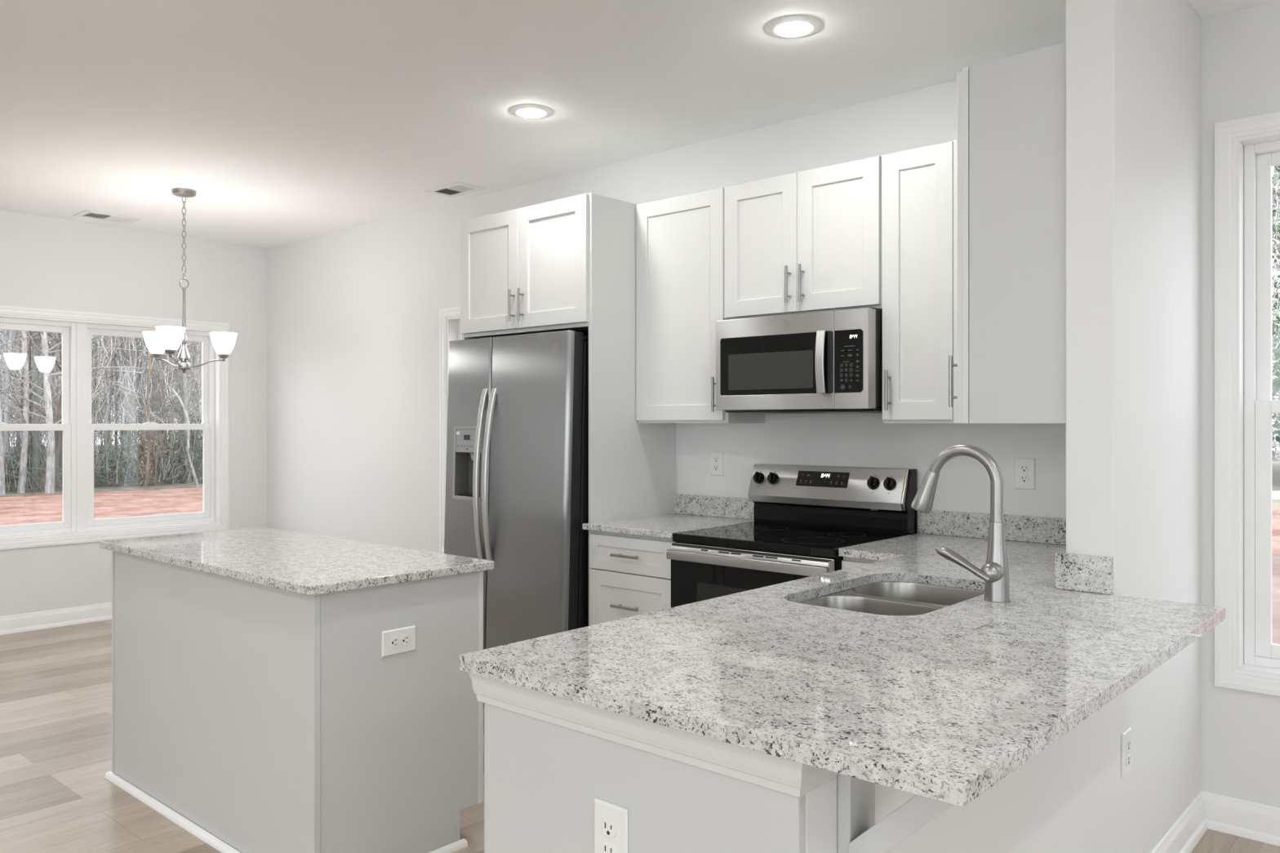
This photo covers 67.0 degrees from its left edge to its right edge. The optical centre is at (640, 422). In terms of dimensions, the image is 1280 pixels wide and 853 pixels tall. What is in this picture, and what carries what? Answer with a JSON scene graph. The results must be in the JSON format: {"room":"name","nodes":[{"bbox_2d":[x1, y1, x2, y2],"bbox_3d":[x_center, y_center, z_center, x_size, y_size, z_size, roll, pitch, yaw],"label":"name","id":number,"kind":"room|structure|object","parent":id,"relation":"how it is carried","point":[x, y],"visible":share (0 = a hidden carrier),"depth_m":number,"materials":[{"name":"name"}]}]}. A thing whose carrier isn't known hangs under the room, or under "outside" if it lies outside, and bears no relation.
{"room":"kitchen","nodes":[
{"label":"kitchen","id":0,"kind":"room"},
{"bbox_2d":[0,210,266,617],"bbox_3d":[-5.567,-0.002,4.732,0.160,2.735,7.760,0,0,42],"label":"wall","id":1,"kind":"structure","parent":0,"point":[48,263],"depth_m":6.80,"materials":[{"name":"white paint"}]},
{"bbox_2d":[0,602,111,635],"bbox_3d":[-5.453,1.308,4.720,0.026,0.114,7.574,0,0,42],"label":"baseboard","id":2,"kind":"structure","parent":1,"relation":"attached to","point":[14,624],"depth_m":6.46,"materials":[{"name":"white paint"}]},
{"bbox_2d":[0,305,229,550],"bbox_3d":[-3.853,0.032,6.642,0.167,1.573,2.012,0,0,42],"label":"window","id":3,"kind":"structure","parent":1,"relation":"in","point":[77,525],"depth_m":6.72,"materials":[{"name":"white paint"}]},
{"bbox_2d":[0,0,1279,248],"bbox_3d":[-1.274,-1.445,1.027,11.500,0.150,7.920,0,0,42],"label":"ceiling","id":4,"kind":"structure","parent":0,"point":[287,121],"depth_m":3.96,"materials":[{"name":"white paint"}]},
{"bbox_2d":[73,209,142,223],"bbox_3d":[-3.541,-1.366,6.430,0.235,0.006,0.350,0,0,42],"label":"ceiling vent","id":5,"kind":"object","parent":4,"relation":"in","point":[86,214],"visible":1,"depth_m":6.42,"materials":[{"name":"white metal"}]},
{"bbox_2d":[142,187,237,373],"bbox_3d":[-2.686,-0.832,5.744,0.524,1.075,0.513,0,0,42],"label":"chandelier","id":6,"kind":"object","parent":4,"relation":"hanging from","point":[166,339],"visible":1,"depth_m":5.70,"materials":[{"name":"white glass"}]},
{"bbox_2d":[423,182,485,197],"bbox_3d":[-1.090,-1.366,5.674,0.325,0.006,0.205,0,0,42],"label":"ceiling vent","id":7,"kind":"object","parent":4,"relation":"in","point":[457,188],"visible":1,"depth_m":5.66,"materials":[{"name":"white metal"}]},
{"bbox_2d":[508,103,553,119],"bbox_3d":[-0.480,-1.360,4.254,0.198,0.020,0.198,0,0,42],"label":"recessed light","id":8,"kind":"object","parent":4,"relation":"in","point":[530,111],"visible":1,"depth_m":4.22,"materials":[{"name":"white plastic"}]},
{"bbox_2d":[764,14,822,38],"bbox_3d":[0.530,-1.360,3.346,0.198,0.020,0.198,0,0,42],"label":"recessed light","id":9,"kind":"object","parent":4,"relation":"in","point":[794,26],"visible":1,"depth_m":3.32,"materials":[{"name":"white plastic"}]},
{"bbox_2d":[0,619,1279,852],"bbox_3d":[-1.274,1.440,1.027,11.500,0.150,7.920,0,0,42],"label":"floor","id":10,"kind":"structure","parent":0,"point":[56,797],"depth_m":3.83,"materials":[{"name":"brown wood"}]},
{"bbox_2d":[104,551,484,852],"bbox_3d":[-1.268,0.925,3.460,1.525,0.881,0.669,0,0,42],"label":"base cabinet","id":11,"kind":"object","parent":10,"relation":"on","point":[252,717],"visible":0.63,"depth_m":3.02,"materials":[{"name":"white paint"}]},
{"bbox_2d":[99,527,493,595],"bbox_3d":[-1.284,0.470,3.460,1.565,0.027,0.665,0,0,42],"label":"countertop","id":12,"kind":"structure","parent":11,"relation":"on","point":[303,563],"depth_m":3.22,"materials":[{"name":"stone"}]},
{"bbox_2d":[382,625,415,657],"bbox_3d":[-0.733,0.665,2.942,0.009,0.077,0.120,0,0,42],"label":"wall outlet","id":13,"kind":"object","parent":11,"relation":"attached to","point":[402,640],"visible":1,"depth_m":2.94,"materials":[{"name":"white plastic"}]},
{"bbox_2d":[390,636,398,648],"bbox_3d":[-0.744,0.665,2.925,0.003,0.033,0.027,0,0,42],"label":"receptacle","id":14,"kind":"object","parent":13,"relation":"attached to","point":[393,640],"depth_m":2.92,"materials":[{"name":"white plastic"}]},
{"bbox_2d":[401,635,408,645],"bbox_3d":[-0.718,0.665,2.955,0.003,0.033,0.027,0,0,42],"label":"receptacle","id":15,"kind":"object","parent":13,"relation":"attached to","point":[405,638],"depth_m":2.95,"materials":[{"name":"white plastic"}]},
{"bbox_2d":[444,330,588,649],"bbox_3d":[-0.464,0.470,4.821,0.884,1.781,0.716,0,0,42],"label":"refrigerator","id":16,"kind":"object","parent":10,"relation":"on","point":[517,469],"visible":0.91,"depth_m":4.50,"materials":[{"name":"silver metal"}]},
{"bbox_2d":[588,192,675,626],"bbox_3d":[-0.029,0.163,4.600,0.020,2.405,0.600,0,0,42],"label":"end panel","id":17,"kind":"object","parent":10,"relation":"on","point":[632,464],"visible":0.36,"depth_m":4.50,"materials":[{"name":"white paint"}]},
{"bbox_2d":[589,530,675,626],"bbox_3d":[0.149,0.922,4.391,0.517,0.886,0.676,0,0,42],"label":"base cabinet","id":18,"kind":"object","parent":10,"relation":"on","point":[630,575],"visible":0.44,"depth_m":4.18,"materials":[{"name":"white paint"}]},
{"bbox_2d":[582,513,754,538],"bbox_3d":[0.154,0.465,4.398,0.520,0.027,0.661,0,0,42],"label":"countertop","id":19,"kind":"structure","parent":18,"relation":"on","point":[664,526],"depth_m":4.29,"materials":[{"name":"stone"}]},
{"bbox_2d":[468,672,837,852],"bbox_3d":[-0.016,0.922,1.664,0.754,0.886,0.126,0,0,42],"label":"peninsula end panel","id":20,"kind":"object","parent":10,"relation":"on","point":[548,757],"visible":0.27,"depth_m":1.62,"materials":[{"name":"grey paint"}]},
{"bbox_2d":[594,797,628,852],"bbox_3d":[-0.052,0.707,1.640,0.077,0.120,0.009,0,0,42],"label":"wall outlet","id":21,"kind":"object","parent":20,"relation":"attached to","point":[611,820],"visible":1,"depth_m":1.64,"materials":[{"name":"white plastic"}]},
{"bbox_2d":[601,841,616,852],"bbox_3d":[-0.054,0.727,1.638,0.033,0.027,0.003,0,0,42],"label":"receptacle","id":22,"kind":"object","parent":21,"relation":"attached to","point":[606,846],"depth_m":1.64,"materials":[{"name":"white plastic"}]},
{"bbox_2d":[601,818,616,838],"bbox_3d":[-0.054,0.688,1.638,0.033,0.027,0.003,0,0,42],"label":"receptacle","id":23,"kind":"object","parent":21,"relation":"attached to","point":[608,825],"depth_m":1.64,"materials":[{"name":"white plastic"}]},
{"bbox_2d":[666,463,916,607],"bbox_3d":[0.614,0.767,3.944,0.761,1.157,0.707,0,0,42],"label":"range","id":24,"kind":"object","parent":10,"relation":"on","point":[803,514],"visible":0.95,"depth_m":3.93,"materials":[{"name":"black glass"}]},
{"bbox_2d":[666,542,843,607],"bbox_3d":[0.610,0.917,3.938,0.758,0.856,0.694,0,0,42],"label":"oven","id":25,"kind":"object","parent":24,"relation":"in","point":[700,571],"depth_m":3.74,"materials":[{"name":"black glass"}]},
{"bbox_2d":[672,522,907,558],"bbox_3d":[0.607,0.471,3.935,0.757,0.036,0.583,0,0,42],"label":"cooktop","id":26,"kind":"object","parent":24,"relation":"in","point":[765,540],"depth_m":3.84,"materials":[{"name":"black glass"}]},
{"bbox_2d":[841,556,879,569],"bbox_3d":[1.051,0.922,3.615,0.320,0.886,0.638,0,0,42],"label":"base cabinet","id":27,"kind":"object","parent":10,"relation":"on","point":[847,562],"visible":0.02,"depth_m":3.46,"materials":[{"name":"white paint"}]},
{"bbox_2d":[266,0,1279,808],"bbox_3d":[1.302,-0.002,3.928,11.500,2.735,0.160,0,0,42],"label":"wall","id":28,"kind":"structure","parent":0,"point":[353,313],"depth_m":4.86,"materials":[{"name":"white paint"}]},
{"bbox_2d":[439,306,462,553],"bbox_3d":[-0.860,0.053,5.830,0.934,1.531,0.167,0,0,42],"label":"door frame","id":29,"kind":"structure","parent":28,"relation":"in","point":[450,317],"depth_m":6.06,"materials":[{"name":"white paint"}]},
{"bbox_2d":[460,193,589,338],"bbox_3d":[-0.393,-0.739,4.884,0.911,0.602,0.658,0,0,42],"label":"upper cabinet","id":30,"kind":"object","parent":28,"relation":"attached to","point":[524,270],"visible":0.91,"depth_m":4.63,"materials":[{"name":"white paint"}]},
{"bbox_2d":[635,186,764,422],"bbox_3d":[0.263,-0.519,4.513,0.530,1.042,0.341,0,0,42],"label":"upper cabinet","id":31,"kind":"object","parent":28,"relation":"attached to","point":[680,239],"visible":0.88,"depth_m":4.42,"materials":[{"name":"white paint"}]},
{"bbox_2d":[673,493,754,519],"bbox_3d":[0.363,0.403,4.640,0.512,0.096,0.020,0,0,42],"label":"backsplash","id":32,"kind":"structure","parent":28,"relation":"attached to","point":[691,504],"depth_m":4.64,"materials":[{"name":"stone"}]},
{"bbox_2d":[710,450,723,475],"bbox_3d":[0.365,0.195,4.646,0.077,0.120,0.009,0,0,42],"label":"wall outlet","id":33,"kind":"object","parent":28,"relation":"attached to","point":[716,456],"visible":1,"depth_m":4.64,"materials":[{"name":"white plastic"}]},
{"bbox_2d":[724,155,882,319],"bbox_3d":[0.736,-0.743,4.093,0.752,0.594,0.341,0,0,42],"label":"upper cabinet","id":34,"kind":"object","parent":28,"relation":"attached to","point":[808,241],"visible":0.84,"depth_m":3.97,"materials":[{"name":"white paint"}]},
{"bbox_2d":[715,306,882,413],"bbox_3d":[0.710,-0.241,4.052,0.736,0.404,0.435,0,0,42],"label":"microwave","id":35,"kind":"object","parent":34,"relation":"attached to","point":[823,362],"visible":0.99,"depth_m":3.88,"materials":[{"name":"silver metal"}]},
{"bbox_2d":[882,138,962,423],"bbox_3d":[1.358,-0.519,3.541,0.907,1.042,0.341,0,0,42],"label":"upper cabinet","id":36,"kind":"object","parent":28,"relation":"attached to","point":[920,184],"visible":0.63,"depth_m":3.65,"materials":[{"name":"white paint"}]},
{"bbox_2d":[917,510,1066,545],"bbox_3d":[1.464,0.403,3.663,0.870,0.096,0.020,0,0,42],"label":"backsplash","id":37,"kind":"structure","parent":28,"relation":"attached to","point":[1043,530],"depth_m":3.75,"materials":[{"name":"stone"}]},
{"bbox_2d":[1014,457,1035,489],"bbox_3d":[1.460,0.194,3.674,0.077,0.120,0.009,0,0,42],"label":"wall outlet","id":38,"kind":"object","parent":28,"relation":"attached to","point":[1024,468],"visible":1,"depth_m":3.67,"materials":[{"name":"white plastic"}]},
{"bbox_2d":[1200,791,1279,846],"bbox_3d":[3.659,1.308,1.712,4.712,0.114,0.026,0,0,42],"label":"baseboard","id":39,"kind":"structure","parent":28,"relation":"attached to","point":[1258,822],"depth_m":3.19,"materials":[{"name":"white paint"}]},
{"bbox_2d":[1214,111,1279,696],"bbox_3d":[2.362,-0.061,2.969,1.016,1.888,0.167,0,0,42],"label":"window","id":40,"kind":"structure","parent":28,"relation":"in","point":[1247,149],"depth_m":3.23,"materials":[{"name":"white paint"}]},
{"bbox_2d":[804,0,1200,852],"bbox_3d":[1.028,-0.002,2.389,0.123,2.735,2.504,0,0,42],"label":"wall partition","id":41,"kind":"structure","parent":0,"point":[1133,67],"depth_m":2.62,"materials":[{"name":"white paint"}]},
{"bbox_2d":[837,773,952,852],"bbox_3d":[0.409,0.702,1.431,0.223,0.446,0.084,0,0,42],"label":"bracket","id":42,"kind":"object","parent":41,"relation":"attached to","point":[858,832],"visible":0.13,"depth_m":1.45,"materials":[{"name":"grey paint"}]},
{"bbox_2d":[948,42,1066,423],"bbox_3d":[1.253,-0.519,3.005,0.351,1.042,0.666,0,0,42],"label":"upper cabinet","id":43,"kind":"object","parent":41,"relation":"attached to","point":[1011,364],"visible":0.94,"depth_m":2.74,"materials":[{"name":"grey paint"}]},
{"bbox_2d":[1054,550,1112,594],"bbox_3d":[1.514,0.403,2.956,0.143,0.096,1.011,0,0,42],"label":"backsplash","id":44,"kind":"structure","parent":41,"relation":"attached to","point":[1075,572],"depth_m":2.58,"materials":[{"name":"stone"}]},
{"bbox_2d":[1121,726,1131,777],"bbox_3d":[1.319,0.893,2.618,0.009,0.120,0.077,0,0,42],"label":"wall outlet","id":45,"kind":"object","parent":41,"relation":"attached to","point":[1126,735],"visible":1,"depth_m":2.60,"materials":[{"name":"white plastic"}]},
{"bbox_2d":[1151,793,1208,852],"bbox_3d":[1.077,1.308,2.333,0.026,0.114,2.474,0,0,42],"label":"baseboard","id":46,"kind":"structure","parent":41,"relation":"attached to","point":[1188,830],"depth_m":3.08,"materials":[{"name":"white paint"}]},
{"label":"outside","id":47,"kind":"structure","parent":0,"visible":0},
{"bbox_2d":[1271,490,1279,499],"bbox_3d":[23.050,1.943,17.743,64.600,0.285,3.300,0,0,42],"label":"road","id":48,"kind":"structure","parent":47,"point":[1275,494],"depth_m":24.03,"materials":[{"name":"grey"}]},
{"bbox_3d":[0.739,0.922,2.633,0.629,0.886,2.485,0,0,42],"label":"cabinet","id":49,"kind":"object","parent":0,"visible":0},
{"bbox_2d":[459,533,1226,806],"bbox_3d":[0.773,0.465,2.581,1.276,0.027,2.556,0,0,42],"label":"countertop","id":50,"kind":"structure","parent":49,"relation":"on","point":[944,704],"depth_m":1.80,"materials":[{"name":"stone"}]},
{"bbox_2d":[796,581,984,615],"bbox_3d":[0.685,0.582,2.584,0.442,0.205,0.694,0,0,42],"label":"sink","id":51,"kind":"object","parent":50,"relation":"in","point":[886,598],"visible":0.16,"depth_m":2.72,"materials":[{"name":"silver metal"}]},
{"bbox_2d":[911,444,1009,602],"bbox_3d":[0.815,0.254,2.503,0.263,0.394,0.110,0,0,42],"label":"kitchen faucet","id":52,"kind":"object","parent":50,"relation":"on","point":[995,573],"visible":1,"depth_m":2.44,"materials":[{"name":"silver metal"}]},
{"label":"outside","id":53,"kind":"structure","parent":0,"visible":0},
{"bbox_2d":[0,487,1279,552],"bbox_3d":[-2.285,1.935,14.362,31.200,0.300,29.000,0,0,42],"label":"ground","id":54,"kind":"structure","parent":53,"point":[14,510],"depth_m":20.79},
{"bbox_2d":[171,387,199,488],"bbox_3d":[-12.227,0.490,26.059,0.074,2.837,0.818,0,0,42],"label":"sapling","id":55,"kind":"object","parent":54,"relation":"on","point":[172,388],"visible":0.77,"depth_m":26.06,"materials":[{"name":"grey plant"}]},
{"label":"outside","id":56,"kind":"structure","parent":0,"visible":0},
{"bbox_2d":[1271,551,1279,644],"bbox_3d":[5.356,1.933,8.359,11.800,0.304,11.830,0,0,42],"label":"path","id":57,"kind":"structure","parent":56,"point":[1275,556],"depth_m":9.82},
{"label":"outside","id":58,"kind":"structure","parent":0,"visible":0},
{"bbox_2d":[0,444,202,497],"bbox_3d":[-30.016,1.925,48.346,55.400,0.320,115.000,0,0,42],"label":"ground","id":59,"kind":"structure","parent":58,"point":[102,487],"depth_m":26.56,"materials":[{"name":"green plant"}]},
{"bbox_2d":[0,331,33,479],"bbox_3d":[-17.802,-4.284,27.928,2.516,12.241,4.231,0,0,-1],"label":"bare tree","id":60,"kind":"object","parent":59,"relation":"on","point":[14,356],"visible":0.06,"depth_m":28.02,"materials":[{"name":"grey plant"}]},
{"bbox_2d":[0,329,34,490],"bbox_3d":[-16.827,-4.174,24.857,2.854,12.021,3.129,0,0,8],"label":"bare tree","id":61,"kind":"object","parent":59,"relation":"on","point":[11,334],"visible":0.14,"depth_m":25.22,"materials":[{"name":"grey plant"}]},
{"bbox_2d":[4,451,31,491],"bbox_3d":[-16.277,1.256,24.947,1.184,1.079,1.226,0,0,42],"label":"bush","id":62,"kind":"object","parent":59,"relation":"on","point":[9,468],"visible":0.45,"depth_m":24.90,"materials":[{"name":"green plant"}]},
{"bbox_2d":[3,331,42,488],"bbox_3d":[-16.235,-4.352,25.650,2.746,12.378,2.376,0,0,42],"label":"bare tree","id":63,"kind":"object","parent":59,"relation":"on","point":[29,362],"visible":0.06,"depth_m":25.78,"materials":[{"name":"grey plant"}]},
{"bbox_2d":[0,331,50,494],"bbox_3d":[-15.803,-4.462,23.413,4.269,12.606,3.006,0,0,-4],"label":"bare tree","id":64,"kind":"object","parent":59,"relation":"on","point":[2,491],"visible":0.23,"depth_m":23.67,"materials":[{"name":"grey plant"}]},
{"bbox_2d":[0,329,52,420],"bbox_3d":[-17.854,-4.425,26.053,3.322,12.524,3.273,0,0,31],"label":"bare tree","id":65,"kind":"object","parent":59,"relation":"on","point":[5,348],"visible":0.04,"depth_m":26.23,"materials":[{"name":"grey plant"}]},
{"bbox_2d":[0,331,60,470],"bbox_3d":[-16.289,-4.242,25.606,3.141,12.175,3.069,0,0,-20],"label":"bare tree","id":66,"kind":"object","parent":59,"relation":"on","point":[28,345],"visible":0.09,"depth_m":25.56,"materials":[{"name":"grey plant"}]},
{"bbox_2d":[9,444,60,483],"bbox_3d":[-16.756,1.159,26.652,1.319,1.269,1.290,0,0,42],"label":"bush","id":67,"kind":"object","parent":59,"relation":"on","point":[44,453],"visible":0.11,"depth_m":26.57,"materials":[{"name":"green plant"}]},
{"bbox_2d":[17,332,59,411],"bbox_3d":[-17.599,-3.038,28.889,3.034,9.754,3.022,0,0,-7],"label":"bare tree","id":68,"kind":"object","parent":59,"relation":"on","point":[53,381],"visible":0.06,"depth_m":28.71,"materials":[{"name":"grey plant"}]},
{"bbox_2d":[26,330,62,491],"bbox_3d":[-15.657,-4.242,25.202,4.126,12.164,2.959,0,0,29],"label":"bare tree","id":69,"kind":"object","parent":59,"relation":"on","point":[36,450],"visible":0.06,"depth_m":24.99,"materials":[{"name":"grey plant"}]},
{"bbox_2d":[0,330,103,493],"bbox_3d":[-15.357,-4.024,24.340,3.475,11.732,3.212,0,0,-43],"label":"bare tree","id":70,"kind":"object","parent":59,"relation":"on","point":[22,472],"visible":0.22,"depth_m":24.14,"materials":[{"name":"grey plant"}]},
{"bbox_2d":[0,331,103,491],"bbox_3d":[-14.548,-3.657,25.473,3.200,11.028,4.681,0,0,28],"label":"bare tree","id":71,"kind":"object","parent":59,"relation":"on","point":[59,415],"visible":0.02,"depth_m":24.91,"materials":[{"name":"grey plant"}]},
{"bbox_2d":[8,330,127,423],"bbox_3d":[-15.387,-4.370,24.910,2.960,12.424,4.025,0,0,5],"label":"bare tree","id":72,"kind":"object","parent":59,"relation":"on","point":[60,335],"visible":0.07,"depth_m":24.77,"materials":[{"name":"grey plant"}]},
{"bbox_2d":[0,330,157,493],"bbox_3d":[-14.419,-4.535,24.294,4.063,12.748,3.386,0,0,-44],"label":"bare tree","id":73,"kind":"object","parent":59,"relation":"on","point":[50,474],"visible":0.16,"depth_m":24.15,"materials":[{"name":"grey plant"}]},
{"bbox_2d":[0,328,202,450],"bbox_3d":[-18.413,-2.869,34.081,13.070,9.874,22.092,0,0,-30],"label":"trees","id":74,"kind":"object","parent":59,"relation":"on","point":[102,357],"visible":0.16,"depth_m":28.39,"materials":[{"name":"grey plant"}]},
{"bbox_2d":[0,385,202,492],"bbox_3d":[-15.798,0.701,30.139,11.224,4.071,13.100,0,0,-35],"label":"undergrowth","id":75,"kind":"object","parent":59,"relation":"on","point":[59,456],"visible":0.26,"depth_m":27.01,"materials":[{"name":"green plant"}]},
{"bbox_2d":[54,335,155,483],"bbox_3d":[-15.648,-4.610,27.975,3.445,12.896,3.266,0,0,-26],"label":"bare tree","id":76,"kind":"object","parent":59,"relation":"on","point":[108,342],"visible":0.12,"depth_m":28.10,"materials":[{"name":"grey plant"}]},
{"bbox_2d":[92,336,119,481],"bbox_3d":[-16.224,-3.971,29.028,2.055,11.617,3.385,0,0,10],"label":"bare tree","id":77,"kind":"object","parent":59,"relation":"on","point":[115,361],"visible":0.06,"depth_m":29.05,"materials":[{"name":"grey plant"}]},
{"bbox_2d":[94,337,124,466],"bbox_3d":[-16.749,-4.121,31.064,3.220,11.923,3.106,0,0,-11],"label":"bare tree","id":78,"kind":"object","parent":59,"relation":"on","point":[122,337],"visible":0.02,"depth_m":31.04,"materials":[{"name":"grey plant"}]},
{"bbox_2d":[93,446,135,486],"bbox_3d":[-14.683,1.226,26.758,1.438,1.137,1.321,0,0,42],"label":"bush","id":79,"kind":"object","parent":59,"relation":"on","point":[110,478],"visible":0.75,"depth_m":26.65,"materials":[{"name":"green plant"}]},
{"bbox_2d":[93,337,151,482],"bbox_3d":[-15.178,-3.226,28.652,2.851,10.124,2.913,0,0,-26],"label":"bare tree","id":80,"kind":"object","parent":59,"relation":"on","point":[137,347],"visible":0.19,"depth_m":28.69,"materials":[{"name":"grey plant"}]},
{"bbox_2d":[110,430,146,484],"bbox_3d":[-14.632,0.954,27.564,1.162,1.676,1.185,0,0,-18],"label":"bush","id":81,"kind":"object","parent":59,"relation":"on","point":[122,431],"visible":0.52,"depth_m":27.50,"materials":[{"name":"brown plant"}]},
{"bbox_2d":[110,338,148,478],"bbox_3d":[-16.320,-3.141,30.596,3.936,9.959,2.491,0,0,42],"label":"bare tree","id":82,"kind":"object","parent":59,"relation":"on","point":[138,339],"visible":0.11,"depth_m":30.61,"materials":[{"name":"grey plant"}]},
{"bbox_2d":[91,336,168,480],"bbox_3d":[-16.101,-4.041,29.166,3.566,11.759,3.839,0,0,-45],"label":"bare tree","id":83,"kind":"object","parent":59,"relation":"on","point":[125,338],"visible":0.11,"depth_m":29.34,"materials":[{"name":"grey plant"}]},
{"bbox_2d":[91,337,179,481],"bbox_3d":[-15.438,-3.619,28.985,3.294,10.920,3.264,0,0,42],"label":"bare tree","id":84,"kind":"object","parent":59,"relation":"on","point":[128,353],"visible":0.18,"depth_m":29.03,"materials":[{"name":"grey plant"}]},
{"bbox_2d":[127,434,155,486],"bbox_3d":[-13.848,1.056,26.894,0.730,1.464,0.725,0,0,42],"label":"sapling","id":85,"kind":"object","parent":59,"relation":"on","point":[143,467],"visible":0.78,"depth_m":26.88,"materials":[{"name":"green plant"}]},
{"bbox_2d":[93,337,200,482],"bbox_3d":[-14.268,-4.258,28.416,3.354,12.194,3.771,0,0,-37],"label":"bare tree","id":86,"kind":"object","parent":59,"relation":"on","point":[161,373],"visible":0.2,"depth_m":28.59,"materials":[{"name":"grey plant"}]},
{"bbox_2d":[119,337,178,439],"bbox_3d":[-15.134,-4.799,30.331,2.992,13.274,3.322,0,0,-38],"label":"bare tree","id":87,"kind":"object","parent":59,"relation":"on","point":[121,337],"visible":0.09,"depth_m":30.48,"materials":[{"name":"grey plant"}]},
{"bbox_2d":[138,430,169,485],"bbox_3d":[-13.579,0.906,27.008,0.835,1.766,0.826,0,0,-28],"label":"sapling","id":88,"kind":"object","parent":59,"relation":"on","point":[153,473],"visible":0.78,"depth_m":26.95,"materials":[{"name":"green plant"}]},
{"bbox_2d":[119,351,201,488],"bbox_3d":[-13.328,-4.434,26.297,3.578,12.548,3.942,0,0,-36],"label":"bare tree","id":89,"kind":"object","parent":59,"relation":"on","point":[146,478],"visible":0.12,"depth_m":26.05,"materials":[{"name":"brown plant"}]},
{"bbox_2d":[159,417,182,483],"bbox_3d":[-13.661,0.817,28.051,0.679,1.943,0.722,0,0,42],"label":"sapling","id":90,"kind":"object","parent":59,"relation":"on","point":[170,441],"visible":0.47,"depth_m":28.01,"materials":[{"name":"brown plant"}]},
{"bbox_2d":[142,341,200,481],"bbox_3d":[-13.463,-3.988,28.879,4.157,11.653,2.684,0,0,42],"label":"bare tree","id":91,"kind":"object","parent":59,"relation":"on","point":[180,388],"visible":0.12,"depth_m":28.76,"materials":[{"name":"grey plant"}]},
{"bbox_2d":[142,340,201,483],"bbox_3d":[-13.452,-4.331,28.504,3.818,12.342,3.256,0,0,-29],"label":"bare tree","id":92,"kind":"object","parent":59,"relation":"on","point":[185,392],"visible":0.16,"depth_m":28.30,"materials":[{"name":"grey plant"}]},
{"bbox_2d":[154,430,195,484],"bbox_3d":[-13.453,0.991,27.814,1.071,1.604,1.078,0,0,-8],"label":"bush","id":93,"kind":"object","parent":59,"relation":"on","point":[176,445],"visible":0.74,"depth_m":27.78,"materials":[{"name":"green plant"}]},
{"bbox_2d":[150,345,200,482],"bbox_3d":[-13.548,-3.412,28.370,3.421,10.502,2.480,0,0,42],"label":"bare tree","id":94,"kind":"object","parent":59,"relation":"on","point":[166,393],"visible":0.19,"depth_m":28.39,"materials":[{"name":"grey plant"}]},
{"bbox_2d":[152,342,201,475],"bbox_3d":[-14.632,-3.470,31.751,2.250,10.615,3.743,0,0,34],"label":"bare tree","id":95,"kind":"object","parent":59,"relation":"on","point":[197,387],"visible":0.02,"depth_m":31.78,"materials":[{"name":"grey plant"}]},
{"bbox_2d":[168,341,201,460],"bbox_3d":[-14.349,-5.181,31.155,3.290,14.038,3.414,0,0,-16],"label":"bare tree","id":96,"kind":"object","parent":59,"relation":"on","point":[193,362],"visible":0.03,"depth_m":31.34,"materials":[{"name":"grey plant"}]},
{"bbox_2d":[175,413,202,482],"bbox_3d":[-13.321,0.735,28.753,1.017,2.110,0.984,0,0,42],"label":"bush","id":97,"kind":"object","parent":59,"relation":"on","point":[194,421],"visible":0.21,"depth_m":28.70,"materials":[{"name":"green plant"}]},
{"bbox_2d":[187,430,202,483],"bbox_3d":[-12.732,0.947,28.155,0.907,1.687,0.915,0,0,42],"label":"bush","id":98,"kind":"object","parent":59,"relation":"on","point":[197,433],"visible":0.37,"depth_m":28.06,"materials":[{"name":"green plant"}]},
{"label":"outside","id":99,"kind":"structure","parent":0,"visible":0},
{"bbox_2d":[1271,498,1279,509],"bbox_3d":[20.892,1.940,15.313,64.600,0.290,3.200,0,0,42],"label":"ground","id":100,"kind":"structure","parent":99,"point":[1275,502],"depth_m":21.32,"materials":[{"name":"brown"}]},
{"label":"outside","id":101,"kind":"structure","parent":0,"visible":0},
{"bbox_2d":[1271,450,1279,491],"bbox_3d":[38.587,1.935,35.241,64.600,0.300,43.500,0,0,42],"label":"ground","id":102,"kind":"structure","parent":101,"point":[1275,464],"depth_m":33.72,"materials":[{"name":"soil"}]},
{"bbox_2d":[1271,165,1279,474],"bbox_3d":[24.908,-6.114,33.253,19.376,17.080,20.733,0,0,42],"label":"thicket","id":103,"kind":"object","parent":102,"relation":"on","point":[1277,181],"visible":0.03,"depth_m":31.61,"materials":[{"name":"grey plant"}]},
{"bbox_2d":[1271,311,1279,461],"bbox_3d":[18.006,-1.117,29.100,3.336,5.815,3.211,0,0,42],"label":"bush","id":104,"kind":"object","parent":102,"relation":"on","point":[1276,351],"visible":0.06,"depth_m":28.41,"materials":[{"name":"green plant"}]},
{"bbox_2d":[1271,165,1279,435],"bbox_3d":[22.827,-3.978,32.830,4.586,11.531,4.517,0,0,42],"label":"trees","id":105,"kind":"object","parent":102,"relation":"on","point":[1278,166],"visible":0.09,"depth_m":32.73,"materials":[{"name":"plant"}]},
{"bbox_2d":[1272,165,1279,379],"bbox_3d":[24.021,-5.137,36.502,3.476,13.950,4.017,0,0,-13],"label":"bare tree","id":106,"kind":"object","parent":102,"relation":"on","point":[1274,175],"visible":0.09,"depth_m":36.41,"materials":[{"name":"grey plant"}]},
{"bbox_2d":[1272,165,1279,395],"bbox_3d":[22.750,-4.766,36.946,4.944,13.109,5.071,0,0,42],"label":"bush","id":107,"kind":"object","parent":102,"relation":"on","point":[1275,282],"visible":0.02,"depth_m":36.00,"materials":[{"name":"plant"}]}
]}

